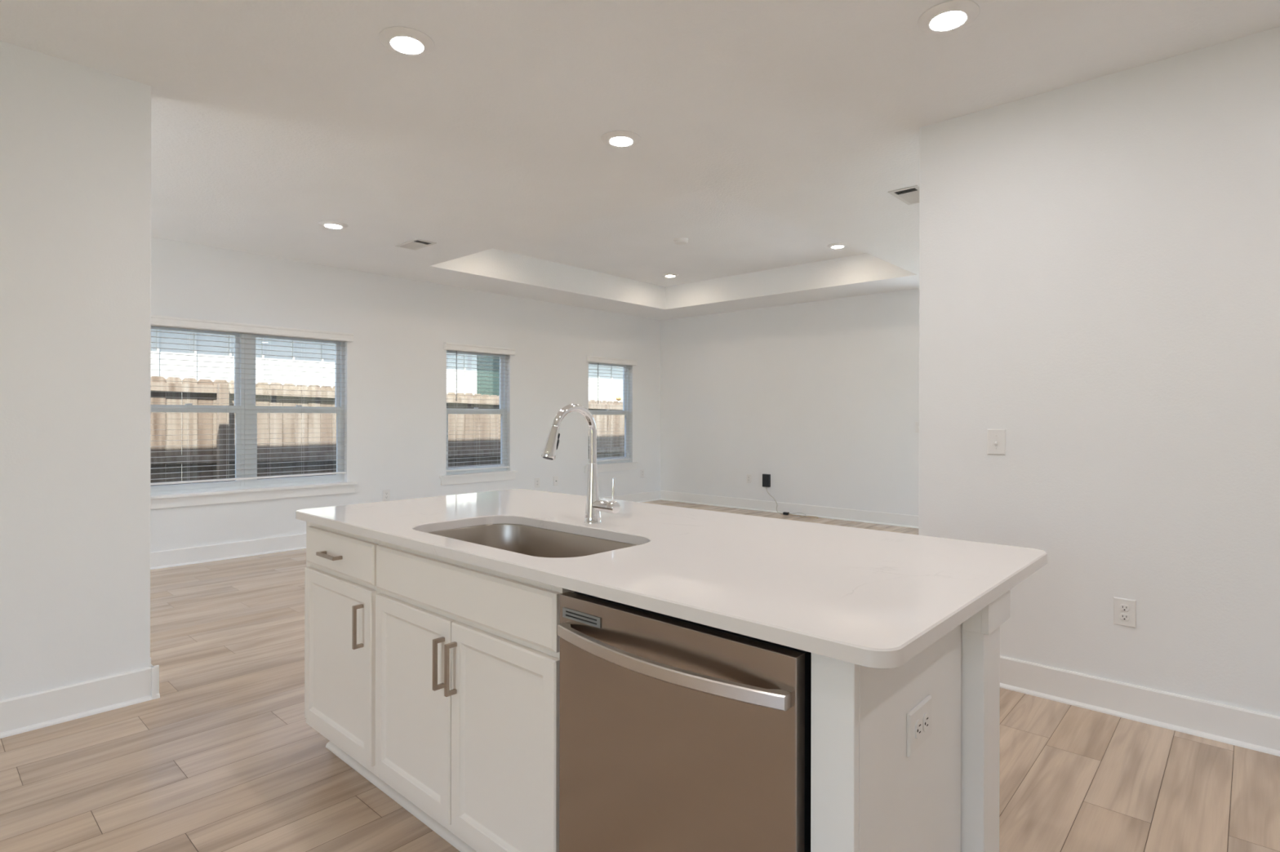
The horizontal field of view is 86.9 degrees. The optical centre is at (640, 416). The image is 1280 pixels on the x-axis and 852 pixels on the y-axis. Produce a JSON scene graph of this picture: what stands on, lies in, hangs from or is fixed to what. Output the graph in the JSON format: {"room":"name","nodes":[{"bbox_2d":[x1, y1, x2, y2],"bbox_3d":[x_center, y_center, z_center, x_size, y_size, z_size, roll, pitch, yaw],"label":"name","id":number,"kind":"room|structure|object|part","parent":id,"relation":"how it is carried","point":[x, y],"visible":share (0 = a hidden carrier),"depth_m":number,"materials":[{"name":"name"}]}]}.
{"room":"kitchen","nodes":[
{"label":"kitchen","id":0,"kind":"room"},
{"bbox_2d":[0,40,151,700],"bbox_3d":[-3.541,-0.124,1.642,0.130,2.761,3.865,0,0,42],"label":"wall","id":1,"kind":"structure","parent":0,"point":[75,139],"depth_m":2.82,"materials":[{"name":"paint"}]},
{"bbox_2d":[0,657,159,738],"bbox_3d":[-3.534,1.186,1.653,0.190,0.140,3.895,0,0,42],"label":"baseboard","id":2,"kind":"structure","parent":1,"relation":"attached to","point":[40,709],"depth_m":2.83,"materials":[{"name":"white wood"}]},
{"bbox_2d":[150,236,660,552],"bbox_3d":[-3.437,0.026,6.340,0.150,3.060,11.258,0,0,42],"label":"wall","id":3,"kind":"structure","parent":0,"point":[395,368],"depth_m":7.28,"materials":[{"name":"paint"}]},
{"bbox_2d":[150,326,357,509],"bbox_3d":[-3.572,-0.019,6.147,0.180,1.560,1.950,0,0,42],"label":"window","id":4,"kind":"structure","parent":3,"relation":"in","point":[246,411],"depth_m":6.16,"materials":[{"name":"white plastic"}]},
{"bbox_3d":[-3.932,-0.411,5.859,0.030,0.722,0.810,0,0,42],"label":"sash","id":5,"kind":"part","parent":4,"relation":"part of","materials":[{"name":"clear glass"}]},
{"bbox_3d":[-3.908,0.261,5.836,0.030,0.726,0.810,0,0,42],"label":"sash","id":6,"kind":"part","parent":4,"relation":"part of","materials":[{"name":"clear glass"}]},
{"bbox_2d":[150,315,353,485],"bbox_3d":[-3.541,-0.134,6.118,0.115,1.400,1.856,0,0,42],"label":"window blind","id":7,"kind":"object","parent":4,"relation":"attached to","point":[156,321],"visible":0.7,"depth_m":6.08,"materials":[{"name":"white plastic"}]},
{"bbox_3d":[-3.565,0.557,6.138,0.052,0.016,1.768,0,0,42],"label":"rail","id":8,"kind":"part","parent":7,"relation":"part of","materials":[{"name":"white plastic"}]},
{"bbox_3d":[-3.548,0.664,6.123,0.109,0.022,1.950,0,0,42],"label":"sill","id":9,"kind":"part","parent":4,"relation":"part of","materials":[{"name":"white wood"}]},
{"bbox_3d":[-3.320,-0.410,6.532,0.030,0.722,0.810,0,0,42],"label":"sash","id":10,"kind":"part","parent":4,"relation":"part of","materials":[{"name":"clear glass"}]},
{"bbox_3d":[-3.296,0.262,6.510,0.030,0.726,0.810,0,0,42],"label":"sash","id":11,"kind":"part","parent":4,"relation":"part of","materials":[{"name":"clear glass"}]},
{"bbox_2d":[382,489,390,501],"bbox_3d":[-2.661,0.822,7.077,0.009,0.117,0.079,0,0,42],"label":"wall outlet","id":12,"kind":"object","parent":3,"relation":"attached to","point":[386,493],"visible":1,"depth_m":7.08,"materials":[{"name":"white plastic"}]},
{"bbox_2d":[150,490,660,569],"bbox_3d":[-3.373,1.186,6.279,0.030,0.140,10.958,0,0,42],"label":"baseboard","id":13,"kind":"structure","parent":3,"relation":"attached to","point":[200,554],"depth_m":6.03,"materials":[{"name":"white wood"}]},
{"bbox_2d":[439,351,517,485],"bbox_3d":[-1.923,-0.016,7.961,0.180,1.560,1.050,0,0,42],"label":"window","id":14,"kind":"structure","parent":3,"relation":"in","point":[492,474],"depth_m":8.07,"materials":[{"name":"white plastic"}]},
{"bbox_3d":[-1.976,-0.407,8.010,0.030,0.722,0.820,0,0,42],"label":"sash","id":15,"kind":"part","parent":14,"relation":"part of","materials":[{"name":"clear glass"}]},
{"bbox_3d":[-1.952,0.265,7.987,0.030,0.726,0.820,0,0,42],"label":"sash","id":16,"kind":"part","parent":14,"relation":"part of","materials":[{"name":"clear glass"}]},
{"bbox_3d":[-1.964,-0.059,7.998,0.070,1.474,0.880,0,0,42],"label":"frame","id":17,"kind":"part","parent":14,"relation":"part of","materials":[{"name":"white plastic"}]},
{"bbox_3d":[-1.898,0.668,7.937,0.109,0.022,1.050,0,0,42],"label":"sill","id":18,"kind":"part","parent":14,"relation":"part of","materials":[{"name":"white wood"}]},
{"bbox_2d":[443,342,515,471],"bbox_3d":[-1.891,-0.106,7.932,0.115,1.450,0.956,0,0,42],"label":"window blind","id":19,"kind":"object","parent":14,"relation":"attached to","point":[456,348],"visible":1,"depth_m":7.90,"materials":[{"name":"white plastic"}]},
{"bbox_3d":[-1.915,0.611,7.953,0.052,0.016,0.868,0,0,42],"label":"rail","id":20,"kind":"part","parent":19,"relation":"part of","materials":[{"name":"white plastic"}]},
{"bbox_2d":[534,478,539,487],"bbox_3d":[-1.307,0.834,8.566,0.009,0.117,0.079,0,0,42],"label":"wall outlet","id":21,"kind":"object","parent":3,"relation":"attached to","point":[536,480],"visible":1,"depth_m":8.56,"materials":[{"name":"white plastic"}]},
{"bbox_2d":[553,476,558,485],"bbox_3d":[-1.098,0.833,8.789,0.018,0.117,0.075,0,0,42],"label":"cable jack","id":22,"kind":"object","parent":3,"relation":"attached to","point":[555,478],"visible":1,"depth_m":8.79,"materials":[{"name":"white plastic"}]},
{"bbox_2d":[583,362,638,473],"bbox_3d":[-0.448,-0.013,9.583,0.180,1.560,1.055,0,0,42],"label":"window","id":23,"kind":"structure","parent":3,"relation":"in","point":[615,465],"depth_m":9.81,"materials":[{"name":"white plastic"}]},
{"bbox_3d":[-0.501,-0.404,9.632,0.030,0.722,0.825,0,0,42],"label":"sash","id":24,"kind":"part","parent":23,"relation":"part of","materials":[{"name":"clear glass"}]},
{"bbox_3d":[-0.478,0.268,9.609,0.030,0.726,0.825,0,0,42],"label":"sash","id":25,"kind":"part","parent":23,"relation":"part of","materials":[{"name":"clear glass"}]},
{"bbox_3d":[-0.489,-0.056,9.620,0.070,1.474,0.885,0,0,42],"label":"frame","id":26,"kind":"part","parent":23,"relation":"part of","materials":[{"name":"white plastic"}]},
{"bbox_3d":[-0.423,0.671,9.559,0.109,0.022,1.055,0,0,42],"label":"sill","id":27,"kind":"part","parent":23,"relation":"part of","materials":[{"name":"white wood"}]},
{"bbox_2d":[586,355,637,462],"bbox_3d":[-0.416,-0.103,9.555,0.115,1.450,0.961,0,0,42],"label":"window blind","id":28,"kind":"object","parent":23,"relation":"attached to","point":[592,359],"visible":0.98,"depth_m":9.56,"materials":[{"name":"white plastic"}]},
{"bbox_3d":[-0.441,0.614,9.575,0.052,0.016,0.873,0,0,42],"label":"rail","id":29,"kind":"part","parent":28,"relation":"part of","materials":[{"name":"white plastic"}]},
{"bbox_2d":[640,469,644,477],"bbox_3d":[0.028,0.835,10.035,0.009,0.117,0.079,0,0,42],"label":"wall outlet","id":30,"kind":"object","parent":3,"relation":"attached to","point":[642,470],"visible":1,"depth_m":10.03,"materials":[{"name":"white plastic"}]},
{"bbox_2d":[0,0,1279,320],"bbox_3d":[0.112,-1.662,3.117,9.433,0.370,10.958,0,0,42],"label":"ceiling","id":31,"kind":"structure","parent":0,"point":[773,134],"depth_m":3.31,"materials":[{"name":"paint"}]},
{"bbox_2d":[318,220,347,229],"bbox_3d":[-2.365,-1.472,5.203,0.208,0.018,0.208,0,0,42],"label":"recessed light","id":32,"kind":"object","parent":31,"relation":"in","point":[328,224],"visible":1,"depth_m":5.16,"materials":[{"name":"white plastic"}]},
{"bbox_2d":[378,26,435,56],"bbox_3d":[-0.919,-1.469,2.663,0.208,0.018,0.208,0,0,42],"label":"recessed light","id":33,"kind":"object","parent":31,"relation":"in","point":[405,41],"visible":1,"depth_m":2.64,"materials":[{"name":"white plastic"}]},
{"bbox_2d":[395,238,436,250],"bbox_3d":[-1.929,-1.476,5.798,0.356,0.010,0.192,0,0,42],"label":"ceiling vent","id":34,"kind":"object","parent":31,"relation":"in","point":[415,244],"visible":1,"depth_m":5.78,"materials":[{"name":"white metal"}]},
{"bbox_2d":[601,130,640,146],"bbox_3d":[-0.103,-1.467,3.589,0.208,0.018,0.208,0,0,42],"label":"recessed light","id":35,"kind":"object","parent":31,"relation":"in","point":[616,138],"visible":1,"depth_m":3.56,"materials":[{"name":"white plastic"}]},
{"bbox_2d":[662,273,678,277],"bbox_3d":[0.374,-1.776,8.509,0.208,0.018,0.208,0,0,42],"label":"recessed light","id":36,"kind":"object","parent":31,"relation":"in","point":[667,275],"visible":1,"depth_m":8.46,"materials":[{"name":"white plastic"}]},
{"bbox_2d":[673,237,688,244],"bbox_3d":[0.405,-1.765,6.798,0.148,0.042,0.148,0,0,42],"label":"smoke detector","id":37,"kind":"object","parent":31,"relation":"attached to","point":[678,241],"visible":1,"depth_m":6.75,"materials":[{"name":"white plastic"}]},
{"bbox_2d":[826,243,847,248],"bbox_3d":[2.048,-1.773,7.028,0.208,0.018,0.208,0,0,42],"label":"recessed light","id":38,"kind":"object","parent":31,"relation":"in","point":[835,246],"visible":0.95,"depth_m":6.99,"materials":[{"name":"white plastic"}]},
{"bbox_2d":[888,185,919,204],"bbox_3d":[1.807,-1.468,4.489,0.192,0.010,0.356,0,0,42],"label":"ceiling vent","id":39,"kind":"object","parent":31,"relation":"in","point":[910,195],"visible":0.76,"depth_m":4.46,"materials":[{"name":"white metal"}]},
{"bbox_2d":[917,0,979,33],"bbox_3d":[1.133,-1.465,2.492,0.208,0.018,0.208,0,0,42],"label":"recessed light","id":40,"kind":"object","parent":31,"relation":"in","point":[948,16],"visible":1,"depth_m":2.46,"materials":[{"name":"white plastic"}]},
{"bbox_2d":[0,500,1279,851],"bbox_3d":[0.106,1.323,3.117,9.633,0.120,11.158,0,0,42],"label":"floor","id":41,"kind":"structure","parent":0,"point":[227,757],"depth_m":2.42,"materials":[{"name":"brown wood"}]},
{"bbox_2d":[304,521,380,777],"bbox_3d":[-0.878,0.819,2.507,0.572,0.883,0.581,0,0,42],"label":"base cabinet","id":42,"kind":"object","parent":41,"relation":"on","point":[340,590],"visible":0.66,"depth_m":2.29,"materials":[{"name":"white paint"}]},
{"bbox_3d":[-1.062,0.473,2.304,0.134,0.011,0.032,0,0,42],"label":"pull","id":43,"kind":"part","parent":42,"relation":"part of","materials":[{"name":"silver metal"}]},
{"bbox_3d":[-1.029,0.468,2.310,0.517,0.130,0.019,0,0,42],"label":"drawer","id":44,"kind":"part","parent":42,"relation":"part of","materials":[{"name":"white paint"}]},
{"bbox_3d":[-0.903,0.670,2.159,0.011,0.137,0.032,0,0,42],"label":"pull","id":45,"kind":"part","parent":42,"relation":"part of","materials":[{"name":"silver metal"}]},
{"bbox_2d":[375,541,574,851],"bbox_3d":[-0.343,0.820,2.021,0.872,0.883,0.581,0,0,42],"label":"base cabinet","id":46,"kind":"object","parent":41,"relation":"on","point":[467,655],"visible":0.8,"depth_m":1.78,"materials":[{"name":"white paint"}]},
{"bbox_2d":[325,741,477,851],"bbox_3d":[-0.662,1.252,2.100,1.442,0.018,0.018,0,0,42],"label":"trim","id":47,"kind":"structure","parent":46,"relation":"attached to","point":[435,826],"depth_m":2.19,"materials":[{"name":"white paint"}]},
{"bbox_3d":[-0.669,0.832,1.982,0.424,0.552,0.019,0,0,42],"label":"door","id":48,"kind":"part","parent":46,"relation":"part of","materials":[{"name":"white paint"}]},
{"bbox_3d":[-0.549,0.670,1.837,0.011,0.137,0.032,0,0,42],"label":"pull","id":49,"kind":"part","parent":46,"relation":"part of","materials":[{"name":"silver metal"}]},
{"bbox_3d":[-0.505,0.670,1.798,0.011,0.137,0.032,0,0,42],"label":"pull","id":50,"kind":"part","parent":46,"relation":"part of","materials":[{"name":"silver metal"}]},
{"bbox_3d":[-0.508,0.471,1.836,0.860,0.134,0.019,0,0,42],"label":"false drawer","id":51,"kind":"part","parent":46,"relation":"part of","materials":[{"name":"white paint"}]},
{"bbox_3d":[-0.348,0.832,1.690,0.432,0.552,0.019,0,0,42],"label":"door","id":52,"kind":"part","parent":46,"relation":"part of","materials":[{"name":"white paint"}]},
{"bbox_2d":[557,591,811,851],"bbox_3d":[0.200,0.826,1.502,0.597,0.868,0.606,0,0,42],"label":"dishwasher","id":53,"kind":"object","parent":41,"relation":"on","point":[676,735],"visible":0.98,"depth_m":1.29,"materials":[{"name":"silver metal"}]},
{"bbox_3d":[0.020,0.472,1.298,0.569,0.026,0.061,0,0,42],"label":"handle","id":54,"kind":"part","parent":53,"relation":"part of","materials":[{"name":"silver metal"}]},
{"bbox_2d":[808,652,811,851],"bbox_3d":[0.236,0.778,1.542,0.585,0.772,0.497,0,0,42],"label":"frame","id":55,"kind":"object","parent":53,"relation":"in","point":[809,653],"depth_m":1.17,"materials":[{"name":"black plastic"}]},
{"bbox_2d":[782,511,818,518],"bbox_3d":[2.046,1.248,8.625,0.482,0.037,0.126,0,0,33],"label":"plug","id":56,"kind":"object","parent":41,"relation":"on","point":[784,513],"visible":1,"depth_m":8.68,"materials":[{"name":"black plastic"}]},
{"bbox_3d":[2.071,1.257,8.599,0.415,0.018,0.075,0,0,39],"label":"tan cord","id":57,"kind":"part","parent":56,"relation":"part of","materials":[{"name":"beige plastic"}]},
{"bbox_2d":[810,623,961,851],"bbox_3d":[0.490,0.822,1.300,0.077,0.883,0.530,0,0,42],"label":"island end panel","id":58,"kind":"object","parent":41,"relation":"on","point":[867,795],"visible":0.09,"depth_m":1.17,"materials":[{"name":"white paint"}]},
{"bbox_3d":[0.519,0.822,1.287,0.017,0.883,0.510,0,0,42],"label":"panel","id":59,"kind":"part","parent":58,"relation":"part of","materials":[{"name":"white paint"}]},
{"bbox_2d":[906,694,931,757],"bbox_3d":[0.530,0.583,1.279,0.009,0.079,0.117,0,0,42],"label":"wall outlet","id":60,"kind":"object","parent":58,"relation":"attached to","point":[919,718],"visible":1,"depth_m":1.27,"materials":[{"name":"white plastic"}]},
{"bbox_2d":[915,719,921,738],"bbox_3d":[0.519,0.583,1.263,0.003,0.034,0.027,0,0,42],"label":"receptacle","id":61,"kind":"object","parent":60,"relation":"attached to","point":[917,722],"depth_m":1.26,"materials":[{"name":"white plastic"}]},
{"bbox_2d":[922,712,928,732],"bbox_3d":[0.545,0.583,1.292,0.003,0.034,0.027,0,0,42],"label":"receptacle","id":62,"kind":"object","parent":60,"relation":"attached to","point":[925,715],"depth_m":1.29,"materials":[{"name":"white plastic"}]},
{"bbox_2d":[960,589,1010,851],"bbox_3d":[-0.026,0.821,2.220,2.197,0.883,0.171,0,0,42],"label":"wall","id":63,"kind":"structure","parent":41,"relation":"on","point":[980,633],"depth_m":1.46,"materials":[{"name":"white paint"}]},
{"bbox_2d":[295,488,1047,668],"bbox_3d":[-0.108,0.364,2.148,2.252,0.030,1.058,0,0,42],"label":"countertop","id":64,"kind":"structure","parent":63,"relation":"on","point":[866,597],"depth_m":1.61,"materials":[{"name":"white stone"}]},
{"bbox_2d":[426,524,636,557],"bbox_3d":[-0.345,0.489,2.036,0.801,0.218,0.446,0,0,42],"label":"sink","id":65,"kind":"object","parent":64,"relation":"in","point":[529,540],"visible":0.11,"depth_m":2.30,"materials":[{"name":"silver metal"}]},
{"bbox_2d":[541,404,620,524],"bbox_3d":[-0.189,0.153,2.140,0.138,0.391,0.240,0,0,42],"label":"kitchen faucet","id":66,"kind":"object","parent":64,"relation":"on","point":[593,507],"visible":1,"depth_m":2.20,"materials":[{"name":"silver metal"}]},
{"bbox_3d":[-0.211,0.055,2.176,0.025,0.196,0.186,0,0,42],"label":"spout","id":67,"kind":"part","parent":66,"relation":"part of","materials":[{"name":"silver metal"}]},
{"bbox_3d":[-0.088,0.291,2.172,0.030,0.038,0.038,0,0,42],"label":"handle","id":68,"kind":"part","parent":66,"relation":"part of","materials":[{"name":"silver metal"}]},
{"bbox_3d":[-0.087,0.237,2.171,0.012,0.083,0.011,0,0,42],"label":"lever","id":69,"kind":"part","parent":66,"relation":"part of","materials":[{"name":"silver metal"}]},
{"bbox_2d":[660,288,919,515],"bbox_3d":[3.845,-0.229,7.227,9.733,3.600,0.150,0,0,42],"label":"wall","id":70,"kind":"structure","parent":0,"point":[821,397],"depth_m":8.75,"materials":[{"name":"paint"}]},
{"bbox_2d":[746,474,751,483],"bbox_3d":[1.484,0.846,9.263,0.079,0.117,0.009,0,0,42],"label":"wall outlet","id":71,"kind":"object","parent":70,"relation":"attached to","point":[748,476],"visible":1,"depth_m":9.26,"materials":[{"name":"white plastic"}]},
{"bbox_2d":[762,473,782,514],"bbox_3d":[1.769,1.013,8.948,0.064,0.505,0.385,0,0,-38],"label":"box","id":72,"kind":"object","parent":70,"relation":"attached to","point":[766,477],"visible":1,"depth_m":9.02,"materials":[{"name":"black plastic"}]},
{"bbox_2d":[660,490,918,528],"bbox_3d":[3.781,1.201,7.160,9.433,0.140,0.030,0,0,42],"label":"baseboard","id":73,"kind":"structure","parent":70,"relation":"attached to","point":[854,515],"depth_m":8.74,"materials":[{"name":"white wood"}]},
{"bbox_2d":[915,422,919,432],"bbox_3d":[3.177,0.114,7.720,0.080,0.121,0.018,0,0,42],"label":"light switch","id":74,"kind":"object","parent":70,"relation":"attached to","point":[917,424],"visible":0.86,"depth_m":7.74,"materials":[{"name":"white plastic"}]},
{"bbox_2d":[918,26,1279,716],"bbox_3d":[2.931,-0.110,2.161,3.970,2.761,0.130,0,0,42],"label":"wall","id":75,"kind":"structure","parent":0,"point":[1100,257],"depth_m":2.87,"materials":[{"name":"paint"}]},
{"bbox_2d":[986,429,1005,455],"bbox_3d":[1.681,0.119,3.197,0.080,0.121,0.018,0,0,42],"label":"light switch","id":76,"kind":"object","parent":75,"relation":"attached to","point":[996,438],"visible":1,"depth_m":3.20,"materials":[{"name":"white plastic"}]},
{"bbox_2d":[1113,596,1136,628],"bbox_3d":[2.051,0.829,2.865,0.079,0.117,0.009,0,0,42],"label":"wall outlet","id":77,"kind":"object","parent":75,"relation":"attached to","point":[1124,609],"visible":1,"depth_m":2.86,"materials":[{"name":"white plastic"}]},
{"bbox_2d":[1120,613,1129,621],"bbox_3d":[2.049,0.848,2.863,0.034,0.027,0.003,0,0,42],"label":"receptacle","id":78,"kind":"object","parent":77,"relation":"attached to","point":[1123,617],"depth_m":2.86,"materials":[{"name":"white plastic"}]},
{"bbox_2d":[1120,604,1129,611],"bbox_3d":[2.049,0.809,2.863,0.034,0.027,0.003,0,0,42],"label":"receptacle","id":79,"kind":"object","parent":77,"relation":"attached to","point":[1123,607],"depth_m":2.86,"materials":[{"name":"white plastic"}]},
{"bbox_2d":[1000,655,1279,756],"bbox_3d":[2.864,1.199,2.112,4.000,0.140,0.030,0,0,42],"label":"baseboard","id":80,"kind":"structure","parent":75,"relation":"attached to","point":[1255,731],"depth_m":2.80,"materials":[{"name":"white wood"}]},
{"label":"outside","id":81,"kind":"structure","parent":0,"visible":0},
{"bbox_3d":[1.880,1.567,5.045,28.000,0.200,42.000,0,0,42],"label":"ground","id":82,"kind":"structure","parent":81,"visible":0},
{"bbox_2d":[151,328,622,484],"bbox_3d":[-4.109,-0.996,13.198,4.560,4.900,30.800,0,0,42],"label":"house","id":83,"kind":"structure","parent":82,"relation":"on","point":[264,376],"depth_m":9.43,"materials":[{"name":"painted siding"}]},
{"bbox_3d":[-2.578,-0.010,12.071,0.062,2.935,0.841,0,0,42],"label":"green panel","id":84,"kind":"part","parent":83,"relation":"part of","materials":[{"name":"green"}]},
{"bbox_2d":[150,376,624,485],"bbox_3d":[-1.755,0.487,10.472,0.154,1.945,17.137,0,0,42],"label":"wooden fence","id":85,"kind":"object","parent":82,"relation":"on","point":[284,429],"visible":0.16,"depth_m":7.84,"materials":[{"name":"brown wood"}]},
{"bbox_3d":[-5.414,0.431,6.499,0.038,0.133,2.432,0,0,42],"label":"rail","id":86,"kind":"part","parent":85,"relation":"part of","materials":[{"name":"brown wood"}]},
{"bbox_3d":[-5.412,-0.326,6.499,0.038,0.133,2.432,0,0,42],"label":"rail","id":87,"kind":"part","parent":85,"relation":"part of","materials":[{"name":"brown wood"}]},
{"bbox_3d":[-4.546,0.547,7.356,0.093,1.814,0.096,0,0,42],"label":"post","id":88,"kind":"part","parent":85,"relation":"part of","materials":[{"name":"brown wood"}]},
{"bbox_3d":[-3.774,-0.275,8.301,0.038,0.133,2.430,0,0,42],"label":"rail","id":89,"kind":"part","parent":85,"relation":"part of","materials":[{"name":"brown wood"}]},
{"bbox_3d":[-3.776,0.482,8.301,0.038,0.133,2.430,0,0,42],"label":"rail","id":90,"kind":"part","parent":85,"relation":"part of","materials":[{"name":"brown wood"}]},
{"bbox_3d":[-2.135,-0.224,10.104,0.038,0.134,2.436,0,0,42],"label":"rail","id":91,"kind":"part","parent":85,"relation":"part of","materials":[{"name":"brown wood"}]},
{"bbox_3d":[-2.137,0.533,10.104,0.038,0.134,2.436,0,0,42],"label":"rail","id":92,"kind":"part","parent":85,"relation":"part of","materials":[{"name":"brown wood"}]},
{"bbox_3d":[-0.494,-0.173,11.910,0.038,0.134,2.436,0,0,42],"label":"rail","id":93,"kind":"part","parent":85,"relation":"part of","materials":[{"name":"brown wood"}]},
{"bbox_3d":[-0.496,0.584,11.910,0.038,0.134,2.436,0,0,42],"label":"rail","id":94,"kind":"part","parent":85,"relation":"part of","materials":[{"name":"brown wood"}]},
{"bbox_2d":[615,395,621,400],"bbox_3d":[-0.392,-0.329,12.061,0.061,0.088,0.124,0,0,42],"label":"dry leaf","id":95,"kind":"object","parent":85,"relation":"on","point":[618,398],"visible":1,"depth_m":12.04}
]}

